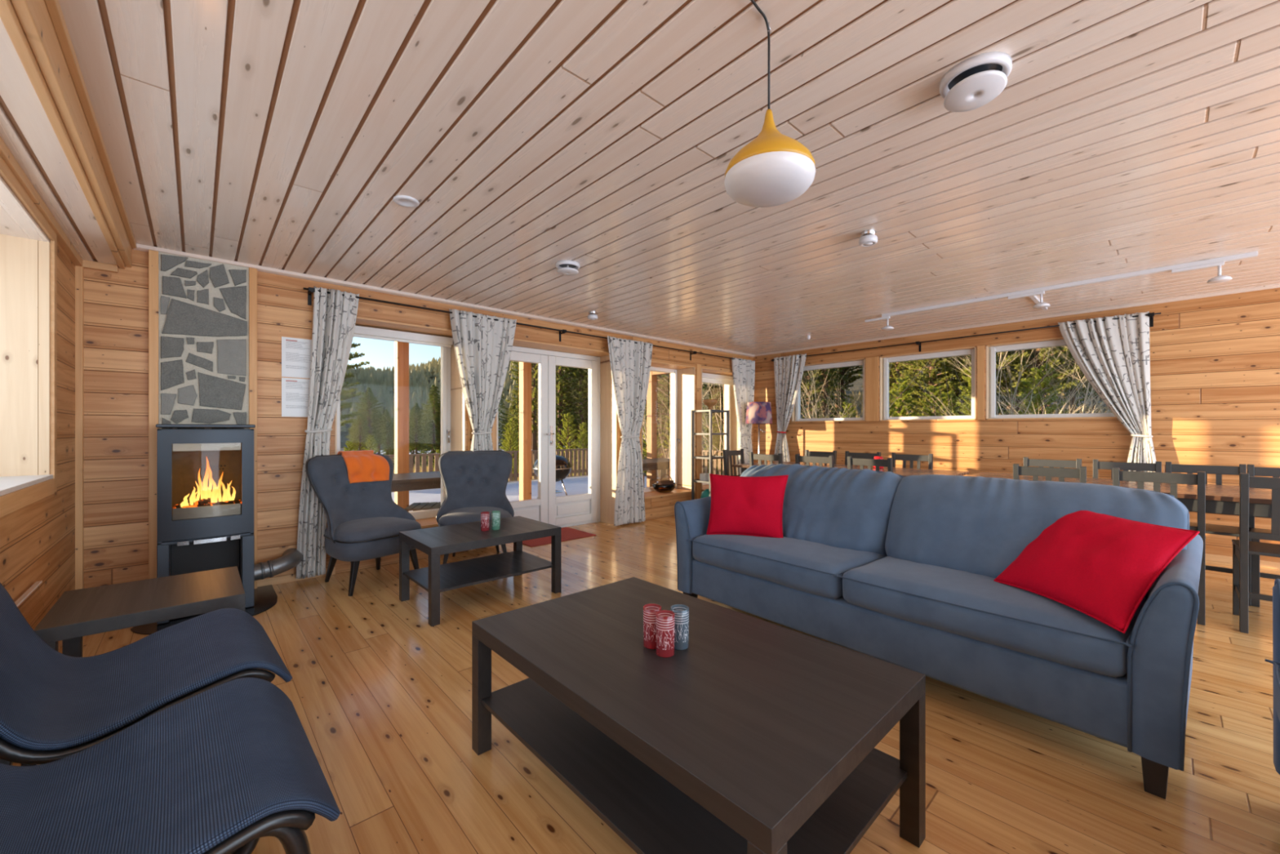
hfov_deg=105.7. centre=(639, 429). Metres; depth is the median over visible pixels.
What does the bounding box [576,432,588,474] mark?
young pine
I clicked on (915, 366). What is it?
spruce tree
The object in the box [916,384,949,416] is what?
young pine
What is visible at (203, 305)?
stone chimney
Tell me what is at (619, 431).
trim
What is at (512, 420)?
young pine
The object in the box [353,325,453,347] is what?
roller blind
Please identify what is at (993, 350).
window
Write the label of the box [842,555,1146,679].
seat cushion
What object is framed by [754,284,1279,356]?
trim
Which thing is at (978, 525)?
cushion
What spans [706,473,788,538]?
throw pillow
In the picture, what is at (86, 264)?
trim
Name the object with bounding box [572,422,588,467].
young pine
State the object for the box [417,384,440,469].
spruce tree
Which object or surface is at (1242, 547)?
dining chair
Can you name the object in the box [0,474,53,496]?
trim
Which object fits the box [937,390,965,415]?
young pine
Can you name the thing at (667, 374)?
pine tree
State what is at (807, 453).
dining chair
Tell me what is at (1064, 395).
spruce tree
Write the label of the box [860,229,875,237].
socket
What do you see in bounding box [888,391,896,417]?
young pine
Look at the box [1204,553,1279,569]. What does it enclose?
baseboard
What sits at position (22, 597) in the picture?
panel
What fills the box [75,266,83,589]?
trim
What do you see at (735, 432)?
trim
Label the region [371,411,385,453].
pine tree
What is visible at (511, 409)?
pine tree
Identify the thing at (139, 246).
trim
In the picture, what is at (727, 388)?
window
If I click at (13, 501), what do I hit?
trim
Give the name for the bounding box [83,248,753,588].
wall
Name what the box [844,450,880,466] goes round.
dining chair
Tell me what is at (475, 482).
chair
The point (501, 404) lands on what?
spruce tree
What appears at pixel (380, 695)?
floor
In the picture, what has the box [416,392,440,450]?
pine tree
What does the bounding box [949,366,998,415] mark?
young pine
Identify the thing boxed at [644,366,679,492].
window
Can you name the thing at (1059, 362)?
pine tree
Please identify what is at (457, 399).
trim
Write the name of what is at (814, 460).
dining chair
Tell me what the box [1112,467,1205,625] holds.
dining chair
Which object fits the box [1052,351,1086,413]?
pine tree
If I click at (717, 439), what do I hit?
young pine
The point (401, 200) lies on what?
recessed light
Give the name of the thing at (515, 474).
terrace railing
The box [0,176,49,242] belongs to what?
trim
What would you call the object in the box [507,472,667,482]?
deck
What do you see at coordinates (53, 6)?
trim
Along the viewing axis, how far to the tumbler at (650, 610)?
1.49 m
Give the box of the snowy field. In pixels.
[376,448,578,453]
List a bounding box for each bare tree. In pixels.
[582,368,713,477]
[657,374,724,471]
[800,357,940,417]
[800,368,897,418]
[895,346,1111,416]
[946,348,1109,414]
[962,346,1110,414]
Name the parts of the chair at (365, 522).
leg, leg, backrest, seat, leg, leg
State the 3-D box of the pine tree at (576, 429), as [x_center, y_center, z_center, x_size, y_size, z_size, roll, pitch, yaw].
[-4.703,-0.875,37.555,3.079,8.929,3.232,0,0,32]
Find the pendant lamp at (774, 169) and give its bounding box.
[724,0,815,207]
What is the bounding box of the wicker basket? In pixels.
[657,474,674,491]
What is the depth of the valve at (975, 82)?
1.56 m
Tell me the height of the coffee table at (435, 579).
0.450 m
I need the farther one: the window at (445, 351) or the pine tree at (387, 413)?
the pine tree at (387, 413)
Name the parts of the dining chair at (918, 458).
leg, rail, leg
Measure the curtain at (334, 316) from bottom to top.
2.166 m
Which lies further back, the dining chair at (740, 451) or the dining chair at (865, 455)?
the dining chair at (740, 451)
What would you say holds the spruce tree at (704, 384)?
on the ground
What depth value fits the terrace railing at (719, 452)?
11.51 m
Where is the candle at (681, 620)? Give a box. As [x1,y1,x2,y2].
[670,604,688,649]
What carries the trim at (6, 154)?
attached to the wall at (37, 539)
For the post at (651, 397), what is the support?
on the deck
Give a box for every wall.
[0,175,75,629]
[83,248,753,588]
[753,287,1279,562]
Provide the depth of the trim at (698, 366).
6.68 m
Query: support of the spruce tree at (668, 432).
on the ground
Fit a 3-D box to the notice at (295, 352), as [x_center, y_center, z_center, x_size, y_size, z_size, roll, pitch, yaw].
[-2.551,-0.536,3.626,0.209,0.293,0.002,0,0,-42]
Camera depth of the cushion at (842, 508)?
2.76 m
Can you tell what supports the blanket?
on the chair at (365, 522)
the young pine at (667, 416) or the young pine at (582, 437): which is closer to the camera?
the young pine at (667, 416)
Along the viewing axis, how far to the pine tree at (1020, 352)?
13.13 m
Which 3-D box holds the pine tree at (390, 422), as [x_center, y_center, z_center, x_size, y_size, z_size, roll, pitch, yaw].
[-23.579,1.597,45.823,1.662,5.014,1.749,0,0,7]
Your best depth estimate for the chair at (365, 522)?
3.54 m
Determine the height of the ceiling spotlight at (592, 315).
0.074 m
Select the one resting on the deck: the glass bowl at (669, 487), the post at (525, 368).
the post at (525, 368)
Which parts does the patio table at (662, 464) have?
leg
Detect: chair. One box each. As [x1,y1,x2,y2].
[0,582,292,765]
[0,677,340,853]
[305,453,422,595]
[404,502,440,511]
[435,450,514,564]
[649,462,670,487]
[722,448,744,476]
[749,452,782,466]
[795,453,834,467]
[804,449,836,464]
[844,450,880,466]
[847,456,893,472]
[891,452,933,469]
[1013,463,1086,483]
[1023,457,1081,468]
[1093,459,1161,479]
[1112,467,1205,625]
[1165,461,1250,605]
[1231,472,1279,633]
[1247,464,1279,607]
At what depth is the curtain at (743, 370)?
7.27 m
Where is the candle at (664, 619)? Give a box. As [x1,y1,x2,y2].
[655,609,675,657]
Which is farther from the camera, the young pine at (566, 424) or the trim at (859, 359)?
the young pine at (566, 424)
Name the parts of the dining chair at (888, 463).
leg, rail, leg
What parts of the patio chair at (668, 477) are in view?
seat, leg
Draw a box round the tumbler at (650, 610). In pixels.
[643,603,661,648]
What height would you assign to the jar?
0.120 m
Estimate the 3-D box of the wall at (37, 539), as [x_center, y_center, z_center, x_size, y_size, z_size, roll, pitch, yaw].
[-0.927,-0.070,-0.035,0.360,2.390,7.800,0,0,-42]
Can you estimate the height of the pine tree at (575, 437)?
9.256 m
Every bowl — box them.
[533,468,570,481]
[652,482,676,493]
[702,399,717,409]
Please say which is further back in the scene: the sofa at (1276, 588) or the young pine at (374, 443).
the young pine at (374, 443)
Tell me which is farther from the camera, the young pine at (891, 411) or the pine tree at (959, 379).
the pine tree at (959, 379)
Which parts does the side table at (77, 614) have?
leg, leg, leg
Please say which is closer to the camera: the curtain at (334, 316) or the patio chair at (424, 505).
the curtain at (334, 316)
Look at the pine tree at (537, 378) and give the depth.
45.80 m
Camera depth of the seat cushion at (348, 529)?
3.44 m
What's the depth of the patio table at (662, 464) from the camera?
7.67 m
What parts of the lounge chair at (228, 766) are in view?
leg frame, rail, leg frame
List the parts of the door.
handle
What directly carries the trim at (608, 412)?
attached to the wall at (116, 304)
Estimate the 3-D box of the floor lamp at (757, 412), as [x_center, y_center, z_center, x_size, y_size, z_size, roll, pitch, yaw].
[1.742,0.362,7.101,0.383,1.525,0.383,0,0,-42]
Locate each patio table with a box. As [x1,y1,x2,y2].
[391,471,440,492]
[642,457,670,478]
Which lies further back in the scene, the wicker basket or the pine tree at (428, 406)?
the pine tree at (428, 406)
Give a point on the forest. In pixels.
(380, 382)
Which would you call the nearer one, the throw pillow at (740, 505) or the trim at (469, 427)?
the throw pillow at (740, 505)
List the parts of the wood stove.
plate, air slot plate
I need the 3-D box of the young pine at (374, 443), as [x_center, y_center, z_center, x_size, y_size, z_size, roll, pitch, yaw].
[-13.178,1.615,23.919,0.977,2.363,0.970,0,0,6]
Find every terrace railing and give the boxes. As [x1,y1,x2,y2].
[385,448,588,481]
[642,447,724,475]
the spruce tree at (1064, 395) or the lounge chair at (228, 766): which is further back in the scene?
the spruce tree at (1064, 395)
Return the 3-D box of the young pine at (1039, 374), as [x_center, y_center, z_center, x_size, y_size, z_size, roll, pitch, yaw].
[7.807,0.358,9.448,1.393,3.259,1.274,0,0,-22]
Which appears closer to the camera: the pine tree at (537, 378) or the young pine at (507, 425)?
the young pine at (507, 425)
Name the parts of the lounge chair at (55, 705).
rail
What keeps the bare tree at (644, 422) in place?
on the ground
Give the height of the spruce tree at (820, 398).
5.886 m
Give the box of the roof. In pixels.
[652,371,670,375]
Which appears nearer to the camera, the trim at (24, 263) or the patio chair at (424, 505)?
the trim at (24, 263)
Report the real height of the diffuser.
0.063 m
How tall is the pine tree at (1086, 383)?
7.267 m
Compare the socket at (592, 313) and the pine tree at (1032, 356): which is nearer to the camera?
the socket at (592, 313)
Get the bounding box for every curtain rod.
[303,287,751,361]
[770,312,1160,361]
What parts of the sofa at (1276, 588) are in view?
armrest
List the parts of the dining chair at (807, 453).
rail, leg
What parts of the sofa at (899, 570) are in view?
leg, armrest, frame, leg, armrest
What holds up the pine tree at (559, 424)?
on the ground
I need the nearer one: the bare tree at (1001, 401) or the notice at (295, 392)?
the notice at (295, 392)
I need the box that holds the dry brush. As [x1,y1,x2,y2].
[393,381,1112,481]
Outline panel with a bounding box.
[14,580,42,606]
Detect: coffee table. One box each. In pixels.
[399,515,561,626]
[471,577,925,853]
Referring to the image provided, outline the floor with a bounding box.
[12,515,1279,853]
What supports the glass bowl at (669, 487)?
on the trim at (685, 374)
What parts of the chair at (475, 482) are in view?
leg, backrest, leg, leg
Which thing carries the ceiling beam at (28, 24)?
attached to the wall at (116, 304)
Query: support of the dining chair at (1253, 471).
on the floor
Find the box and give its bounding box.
[699,472,709,480]
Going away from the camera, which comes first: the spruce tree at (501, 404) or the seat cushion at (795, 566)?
the seat cushion at (795, 566)
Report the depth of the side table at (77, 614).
1.93 m
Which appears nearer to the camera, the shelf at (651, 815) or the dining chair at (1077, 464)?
the shelf at (651, 815)
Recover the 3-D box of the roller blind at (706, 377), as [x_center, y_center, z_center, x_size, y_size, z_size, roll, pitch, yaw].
[1.091,-0.772,7.315,1.070,0.135,0.065,0,0,-42]
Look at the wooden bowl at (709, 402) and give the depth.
6.37 m
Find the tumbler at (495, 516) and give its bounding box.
[491,510,500,529]
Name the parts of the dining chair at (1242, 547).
leg, seat rail, leg, seat, rail, rail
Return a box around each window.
[337,346,450,519]
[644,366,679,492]
[702,384,730,485]
[795,360,864,421]
[883,348,974,419]
[989,339,1115,418]
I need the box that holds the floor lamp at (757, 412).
[745,401,772,453]
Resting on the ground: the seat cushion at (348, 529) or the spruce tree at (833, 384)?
the spruce tree at (833, 384)
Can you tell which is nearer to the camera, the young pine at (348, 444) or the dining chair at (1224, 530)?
the dining chair at (1224, 530)
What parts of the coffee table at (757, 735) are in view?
leg, leg, leg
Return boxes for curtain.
[295,286,359,578]
[448,308,516,550]
[607,335,653,525]
[731,357,755,474]
[773,353,806,462]
[1057,311,1155,471]
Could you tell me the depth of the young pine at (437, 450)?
22.26 m
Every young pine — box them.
[343,440,356,451]
[363,434,378,453]
[367,439,381,453]
[432,448,440,471]
[499,417,519,473]
[501,422,519,468]
[502,428,519,473]
[555,412,585,476]
[555,426,560,454]
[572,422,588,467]
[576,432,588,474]
[642,414,665,474]
[658,409,670,469]
[702,412,717,473]
[702,417,722,472]
[707,421,724,473]
[839,401,859,417]
[888,376,917,417]
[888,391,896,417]
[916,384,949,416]
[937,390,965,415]
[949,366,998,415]
[1006,377,1048,414]
[1017,364,1069,414]
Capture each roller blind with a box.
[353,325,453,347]
[702,372,733,385]
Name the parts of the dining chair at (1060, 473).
leg, rail, leg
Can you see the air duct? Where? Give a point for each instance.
(291, 557)
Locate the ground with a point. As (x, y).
(857, 384)
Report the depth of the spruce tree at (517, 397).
43.15 m
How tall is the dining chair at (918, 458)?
0.885 m
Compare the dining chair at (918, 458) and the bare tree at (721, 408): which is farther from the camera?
the bare tree at (721, 408)
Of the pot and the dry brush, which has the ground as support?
the dry brush
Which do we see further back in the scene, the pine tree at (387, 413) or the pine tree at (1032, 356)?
the pine tree at (387, 413)
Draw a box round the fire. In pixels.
[173,457,241,508]
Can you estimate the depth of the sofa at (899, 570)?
2.07 m
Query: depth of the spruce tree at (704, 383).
40.74 m
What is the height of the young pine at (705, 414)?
2.692 m
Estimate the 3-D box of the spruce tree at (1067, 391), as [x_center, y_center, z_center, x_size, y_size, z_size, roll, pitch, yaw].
[18.844,-4.062,22.263,3.191,8.046,3.444,0,0,-41]
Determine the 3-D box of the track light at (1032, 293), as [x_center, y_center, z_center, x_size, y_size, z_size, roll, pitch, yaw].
[3.485,-1.086,4.371,0.916,0.158,2.520,0,0,-42]
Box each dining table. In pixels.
[732,461,968,476]
[967,471,1271,517]
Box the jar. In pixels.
[873,456,884,468]
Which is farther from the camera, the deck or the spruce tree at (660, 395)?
the spruce tree at (660, 395)
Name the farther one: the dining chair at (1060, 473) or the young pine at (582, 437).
the young pine at (582, 437)
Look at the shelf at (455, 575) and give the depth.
3.23 m
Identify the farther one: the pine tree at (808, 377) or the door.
the pine tree at (808, 377)
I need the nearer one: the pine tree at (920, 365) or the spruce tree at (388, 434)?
the pine tree at (920, 365)
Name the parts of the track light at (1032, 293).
stem, stem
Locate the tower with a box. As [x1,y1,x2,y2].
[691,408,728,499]
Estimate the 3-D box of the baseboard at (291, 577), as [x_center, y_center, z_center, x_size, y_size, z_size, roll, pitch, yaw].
[-2.866,1.097,3.332,1.327,0.055,0.014,0,0,-42]
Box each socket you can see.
[588,311,596,315]
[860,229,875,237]
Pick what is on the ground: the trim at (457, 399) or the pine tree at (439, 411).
the pine tree at (439, 411)
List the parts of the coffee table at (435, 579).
leg, leg, leg, leg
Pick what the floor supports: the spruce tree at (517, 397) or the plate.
the plate
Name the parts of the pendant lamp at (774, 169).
cord, lamp shade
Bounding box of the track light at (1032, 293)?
[864,251,1257,330]
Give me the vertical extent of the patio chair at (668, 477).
0.903 m
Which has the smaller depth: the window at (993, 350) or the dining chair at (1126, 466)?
the dining chair at (1126, 466)
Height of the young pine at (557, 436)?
2.347 m
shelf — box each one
[403,550,552,592]
[481,677,906,853]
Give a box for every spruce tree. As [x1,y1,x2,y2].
[379,422,394,468]
[408,407,426,466]
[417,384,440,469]
[417,427,429,462]
[497,391,510,450]
[504,370,537,457]
[642,373,670,456]
[642,374,670,457]
[657,373,670,442]
[702,382,719,447]
[702,382,724,453]
[702,382,724,460]
[703,382,719,447]
[800,367,854,418]
[800,376,830,417]
[909,365,941,398]
[940,356,1025,414]
[1021,362,1091,413]
[1062,363,1102,410]
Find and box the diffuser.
[724,151,815,207]
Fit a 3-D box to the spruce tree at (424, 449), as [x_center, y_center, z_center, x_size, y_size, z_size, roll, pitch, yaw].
[-25.962,1.946,58.161,2.002,4.739,1.872,0,0,22]
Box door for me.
[497,346,599,527]
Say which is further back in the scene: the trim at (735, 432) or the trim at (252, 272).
the trim at (735, 432)
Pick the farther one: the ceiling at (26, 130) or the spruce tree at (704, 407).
the spruce tree at (704, 407)
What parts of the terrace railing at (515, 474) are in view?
rail, rail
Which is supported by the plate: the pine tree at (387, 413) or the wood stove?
the wood stove
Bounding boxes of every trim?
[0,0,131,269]
[0,136,82,266]
[0,155,57,517]
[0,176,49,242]
[0,234,49,476]
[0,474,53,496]
[44,0,136,248]
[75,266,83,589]
[82,259,118,272]
[133,243,755,357]
[148,249,158,578]
[248,267,257,588]
[334,316,465,528]
[467,414,495,551]
[496,338,617,524]
[617,415,622,472]
[641,360,696,498]
[696,364,701,498]
[701,367,739,491]
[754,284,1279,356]
[791,358,865,422]
[865,345,984,421]
[879,346,976,421]
[986,327,1150,419]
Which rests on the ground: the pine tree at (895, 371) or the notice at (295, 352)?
the pine tree at (895, 371)
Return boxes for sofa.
[674,463,1203,799]
[1265,578,1279,773]
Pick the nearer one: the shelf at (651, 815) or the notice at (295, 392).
the shelf at (651, 815)
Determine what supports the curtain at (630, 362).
hanging from the curtain rod at (310, 290)
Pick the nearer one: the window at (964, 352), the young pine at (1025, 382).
the window at (964, 352)
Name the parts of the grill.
lid, leg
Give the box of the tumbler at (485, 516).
[480,511,489,531]
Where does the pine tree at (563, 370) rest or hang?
on the ground
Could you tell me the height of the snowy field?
0.001 m
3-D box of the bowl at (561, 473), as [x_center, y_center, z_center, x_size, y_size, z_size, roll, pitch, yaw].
[-1.441,0.740,7.969,0.620,0.230,0.620,0,0,-42]
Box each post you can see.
[394,341,408,511]
[519,361,531,500]
[646,371,657,487]
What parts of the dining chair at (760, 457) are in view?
leg, rail, leg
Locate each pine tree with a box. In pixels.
[340,336,369,426]
[346,411,373,450]
[346,425,361,448]
[352,387,386,446]
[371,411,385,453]
[377,408,394,451]
[382,420,394,454]
[408,403,428,453]
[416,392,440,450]
[426,402,440,450]
[502,404,519,435]
[505,360,562,471]
[531,377,537,458]
[536,364,588,455]
[555,369,573,447]
[558,366,588,450]
[561,368,588,436]
[566,395,588,462]
[657,373,670,444]
[800,369,836,417]
[800,370,832,418]
[828,365,859,417]
[828,365,862,417]
[856,364,919,397]
[888,360,928,413]
[891,355,971,416]
[918,351,1013,414]
[934,351,1035,389]
[951,350,1026,408]
[995,345,1088,408]
[995,348,1053,405]
[1003,346,1052,413]
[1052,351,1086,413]
[1078,382,1098,395]
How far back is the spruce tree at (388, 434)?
42.61 m
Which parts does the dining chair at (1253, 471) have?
leg, leg, seat, rail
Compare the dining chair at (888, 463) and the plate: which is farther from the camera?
the dining chair at (888, 463)
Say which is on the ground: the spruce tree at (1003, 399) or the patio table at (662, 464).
the spruce tree at (1003, 399)
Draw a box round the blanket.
[337,449,390,483]
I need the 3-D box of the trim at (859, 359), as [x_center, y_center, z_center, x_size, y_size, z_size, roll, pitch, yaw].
[2.654,-0.522,6.783,0.203,0.825,1.060,0,0,-42]
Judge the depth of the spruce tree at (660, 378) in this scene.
21.16 m
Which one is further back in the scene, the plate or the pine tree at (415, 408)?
the pine tree at (415, 408)
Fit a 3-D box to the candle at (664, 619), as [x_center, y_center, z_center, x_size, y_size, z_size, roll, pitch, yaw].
[0.076,0.614,1.461,0.057,0.122,0.057,0,0,25]
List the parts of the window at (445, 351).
handle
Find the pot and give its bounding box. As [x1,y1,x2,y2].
[700,488,709,497]
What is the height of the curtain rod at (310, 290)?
0.114 m
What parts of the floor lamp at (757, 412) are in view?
lamp shade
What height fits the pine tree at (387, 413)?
7.227 m
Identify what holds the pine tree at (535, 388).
on the ground
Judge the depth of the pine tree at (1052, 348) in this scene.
15.23 m
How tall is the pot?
0.216 m
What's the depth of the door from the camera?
5.46 m
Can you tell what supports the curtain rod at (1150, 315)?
attached to the wall at (1215, 361)
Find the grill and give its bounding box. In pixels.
[532,454,572,498]
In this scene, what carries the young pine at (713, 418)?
on the ground
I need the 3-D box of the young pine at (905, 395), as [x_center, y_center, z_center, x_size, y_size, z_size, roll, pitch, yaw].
[6.577,0.299,12.129,1.348,3.282,1.357,0,0,-13]
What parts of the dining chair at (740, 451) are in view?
leg, rail, leg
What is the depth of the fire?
3.00 m
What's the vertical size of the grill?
0.810 m
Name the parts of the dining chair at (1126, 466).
leg, rail, leg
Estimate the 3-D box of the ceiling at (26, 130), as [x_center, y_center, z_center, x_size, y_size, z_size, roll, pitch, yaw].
[-0.751,-1.093,0.126,0.317,0.163,7.600,0,0,-42]
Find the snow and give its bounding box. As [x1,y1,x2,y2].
[391,475,659,511]
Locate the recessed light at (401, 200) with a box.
[393,195,419,208]
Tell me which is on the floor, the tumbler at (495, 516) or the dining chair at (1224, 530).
the dining chair at (1224, 530)
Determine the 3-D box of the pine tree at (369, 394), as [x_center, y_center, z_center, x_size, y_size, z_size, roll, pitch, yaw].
[-20.831,0.227,37.348,2.441,6.998,2.319,0,0,-33]
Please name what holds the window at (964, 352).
in the wall at (1215, 361)
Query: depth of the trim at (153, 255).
3.07 m
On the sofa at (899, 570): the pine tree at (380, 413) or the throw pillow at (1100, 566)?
the throw pillow at (1100, 566)
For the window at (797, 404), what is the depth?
6.76 m
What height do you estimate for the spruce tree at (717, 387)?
10.190 m
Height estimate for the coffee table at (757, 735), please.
0.450 m
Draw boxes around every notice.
[281,336,311,377]
[281,377,310,417]
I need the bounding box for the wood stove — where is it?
[155,423,255,624]
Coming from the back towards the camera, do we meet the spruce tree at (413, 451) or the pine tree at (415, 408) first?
the spruce tree at (413, 451)
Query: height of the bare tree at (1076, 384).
5.391 m
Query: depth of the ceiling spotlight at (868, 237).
2.83 m
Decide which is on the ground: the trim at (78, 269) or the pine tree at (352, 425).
the pine tree at (352, 425)
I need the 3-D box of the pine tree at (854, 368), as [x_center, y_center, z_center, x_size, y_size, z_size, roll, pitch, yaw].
[9.710,-3.117,23.901,2.516,7.260,2.732,0,0,43]
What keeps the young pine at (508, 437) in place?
on the ground
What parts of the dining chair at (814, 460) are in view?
leg, rail, leg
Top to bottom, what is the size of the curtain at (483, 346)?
2.171 m
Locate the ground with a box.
[340,360,1110,473]
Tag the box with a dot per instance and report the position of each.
(703, 477)
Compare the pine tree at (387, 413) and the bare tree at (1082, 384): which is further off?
the pine tree at (387, 413)
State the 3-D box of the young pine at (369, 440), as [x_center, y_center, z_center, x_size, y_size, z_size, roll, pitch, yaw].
[-10.573,1.320,19.026,0.944,2.299,0.951,0,0,-10]
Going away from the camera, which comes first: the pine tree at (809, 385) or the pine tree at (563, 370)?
the pine tree at (809, 385)
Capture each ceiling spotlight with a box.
[587,311,597,319]
[858,229,877,246]
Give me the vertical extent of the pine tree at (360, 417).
4.947 m
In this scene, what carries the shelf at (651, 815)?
attached to the coffee table at (757, 735)
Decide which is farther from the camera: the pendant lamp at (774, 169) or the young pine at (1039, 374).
the young pine at (1039, 374)
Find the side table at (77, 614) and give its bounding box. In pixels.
[33,566,244,657]
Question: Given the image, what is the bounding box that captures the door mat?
[522,526,595,546]
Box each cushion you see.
[324,516,421,542]
[438,506,511,525]
[692,533,886,599]
[740,463,903,555]
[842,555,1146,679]
[884,474,1189,577]
[1275,666,1279,719]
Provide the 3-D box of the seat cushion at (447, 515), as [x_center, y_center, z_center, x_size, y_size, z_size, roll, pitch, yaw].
[-1.390,0.717,4.113,0.577,0.093,0.545,0,0,-18]
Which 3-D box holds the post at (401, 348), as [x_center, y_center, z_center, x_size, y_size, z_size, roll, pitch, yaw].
[-2.881,0.055,5.863,0.130,2.340,0.130,0,0,-42]
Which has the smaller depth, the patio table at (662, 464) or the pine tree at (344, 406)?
the patio table at (662, 464)
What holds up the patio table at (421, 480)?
on the deck
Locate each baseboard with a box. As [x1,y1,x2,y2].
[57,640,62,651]
[257,567,335,586]
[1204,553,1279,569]
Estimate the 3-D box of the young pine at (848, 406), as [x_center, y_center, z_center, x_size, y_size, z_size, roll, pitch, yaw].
[5.132,0.615,11.985,1.024,2.618,1.119,0,0,-23]
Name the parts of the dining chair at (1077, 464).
leg, rail, leg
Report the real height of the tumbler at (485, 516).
0.122 m
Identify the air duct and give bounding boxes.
[254,547,302,580]
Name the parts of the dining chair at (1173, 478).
leg, rail, rail, leg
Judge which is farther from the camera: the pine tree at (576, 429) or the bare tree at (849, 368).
the pine tree at (576, 429)
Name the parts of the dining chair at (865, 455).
leg, rail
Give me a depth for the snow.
9.44 m
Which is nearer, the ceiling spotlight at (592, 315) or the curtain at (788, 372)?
the ceiling spotlight at (592, 315)
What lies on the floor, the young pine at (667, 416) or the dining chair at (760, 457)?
the dining chair at (760, 457)
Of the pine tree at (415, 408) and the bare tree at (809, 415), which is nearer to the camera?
the bare tree at (809, 415)
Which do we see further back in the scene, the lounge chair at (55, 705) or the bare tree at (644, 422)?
the bare tree at (644, 422)
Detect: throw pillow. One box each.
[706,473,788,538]
[994,510,1199,633]
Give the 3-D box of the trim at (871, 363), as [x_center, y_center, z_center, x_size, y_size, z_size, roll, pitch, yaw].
[3.376,-0.522,5.838,0.016,0.825,1.290,0,0,-42]
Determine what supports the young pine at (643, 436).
on the ground
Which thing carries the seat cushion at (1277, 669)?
on the sofa at (1276, 588)
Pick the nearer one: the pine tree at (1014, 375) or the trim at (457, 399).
the trim at (457, 399)
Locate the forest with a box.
[340,356,711,431]
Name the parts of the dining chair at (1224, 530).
leg, rail, seat, rail, leg, leg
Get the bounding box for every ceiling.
[0,17,118,266]
[57,0,1279,355]
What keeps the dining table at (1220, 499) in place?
on the floor
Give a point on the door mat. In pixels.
(567, 533)
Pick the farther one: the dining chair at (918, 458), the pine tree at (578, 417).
the pine tree at (578, 417)
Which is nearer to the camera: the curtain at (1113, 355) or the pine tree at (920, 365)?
the curtain at (1113, 355)
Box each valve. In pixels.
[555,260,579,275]
[939,51,1012,112]
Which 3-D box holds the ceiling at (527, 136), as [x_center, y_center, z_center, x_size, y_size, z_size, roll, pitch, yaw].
[1.620,-1.225,2.535,7.867,0.120,8.350,0,0,-42]
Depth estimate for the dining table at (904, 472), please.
4.70 m
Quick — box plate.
[129,584,277,634]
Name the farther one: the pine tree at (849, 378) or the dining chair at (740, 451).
the pine tree at (849, 378)
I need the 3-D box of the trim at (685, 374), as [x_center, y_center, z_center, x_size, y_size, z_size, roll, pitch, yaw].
[0.271,-0.005,6.449,0.990,1.720,0.394,0,0,-42]
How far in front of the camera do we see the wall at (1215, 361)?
4.40 m
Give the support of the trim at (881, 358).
attached to the wall at (1215, 361)
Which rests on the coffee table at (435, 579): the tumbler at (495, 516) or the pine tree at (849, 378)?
the tumbler at (495, 516)
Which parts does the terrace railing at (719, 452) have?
rail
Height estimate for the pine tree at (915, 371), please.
6.794 m
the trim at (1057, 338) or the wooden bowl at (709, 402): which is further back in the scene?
the wooden bowl at (709, 402)

